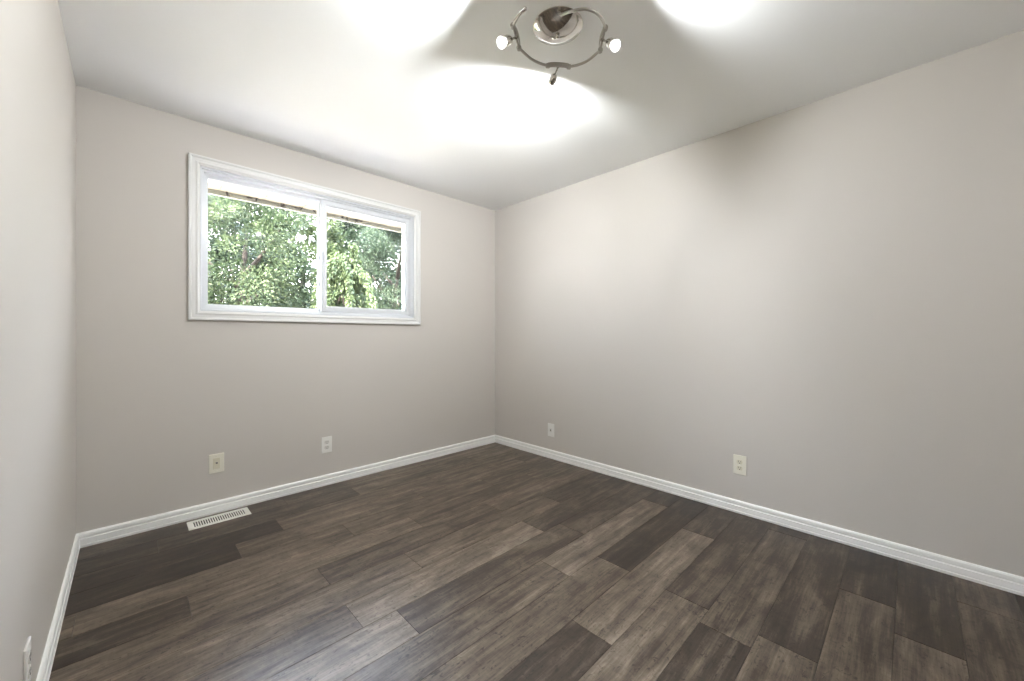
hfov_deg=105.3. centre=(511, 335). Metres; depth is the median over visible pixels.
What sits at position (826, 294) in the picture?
wall
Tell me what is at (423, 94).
ceiling
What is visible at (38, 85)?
wall
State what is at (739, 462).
wall outlet
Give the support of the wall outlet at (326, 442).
attached to the wall at (160, 392)
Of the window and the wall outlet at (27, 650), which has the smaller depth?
the wall outlet at (27, 650)
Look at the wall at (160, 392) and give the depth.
2.49 m
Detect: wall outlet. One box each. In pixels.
[23,636,30,680]
[321,436,331,452]
[733,454,745,475]
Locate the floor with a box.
[49,443,1023,680]
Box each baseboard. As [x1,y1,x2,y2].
[36,534,79,680]
[77,435,494,547]
[495,435,1023,595]
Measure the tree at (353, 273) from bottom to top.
3.465 m
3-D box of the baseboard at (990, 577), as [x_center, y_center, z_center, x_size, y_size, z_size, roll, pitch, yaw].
[1.249,1.080,2.659,0.017,0.078,4.098,0,0,-44]
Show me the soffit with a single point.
(211, 185)
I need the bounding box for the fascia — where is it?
[208,189,401,232]
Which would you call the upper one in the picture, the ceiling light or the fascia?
the ceiling light
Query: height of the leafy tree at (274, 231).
5.073 m
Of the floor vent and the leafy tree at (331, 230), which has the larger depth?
the leafy tree at (331, 230)
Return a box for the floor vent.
[187,507,251,530]
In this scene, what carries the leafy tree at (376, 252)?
on the lawn
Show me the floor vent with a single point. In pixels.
(203, 522)
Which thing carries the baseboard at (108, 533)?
attached to the wall at (160, 392)
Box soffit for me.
[208,182,401,228]
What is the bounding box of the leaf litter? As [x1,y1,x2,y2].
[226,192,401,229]
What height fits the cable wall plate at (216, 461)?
0.119 m
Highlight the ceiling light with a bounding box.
[497,6,620,90]
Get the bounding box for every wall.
[0,0,75,680]
[76,85,494,533]
[495,30,1023,576]
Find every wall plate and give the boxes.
[209,453,223,473]
[548,423,553,436]
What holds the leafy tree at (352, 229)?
on the lawn
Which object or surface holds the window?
in the wall at (160, 392)
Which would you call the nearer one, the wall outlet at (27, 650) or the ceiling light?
the wall outlet at (27, 650)
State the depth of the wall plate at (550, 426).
3.57 m
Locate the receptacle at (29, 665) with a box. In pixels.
[28,664,30,678]
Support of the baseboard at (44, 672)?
attached to the wall at (38, 85)
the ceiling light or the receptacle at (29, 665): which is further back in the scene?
the ceiling light
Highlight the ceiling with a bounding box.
[58,0,1023,210]
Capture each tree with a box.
[208,194,316,308]
[208,198,289,304]
[251,208,349,308]
[307,219,401,308]
[310,240,377,308]
[343,226,401,309]
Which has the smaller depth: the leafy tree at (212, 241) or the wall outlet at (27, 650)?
the wall outlet at (27, 650)
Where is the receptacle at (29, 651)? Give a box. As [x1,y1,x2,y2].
[28,650,30,663]
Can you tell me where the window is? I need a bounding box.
[188,152,420,324]
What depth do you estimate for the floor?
1.67 m

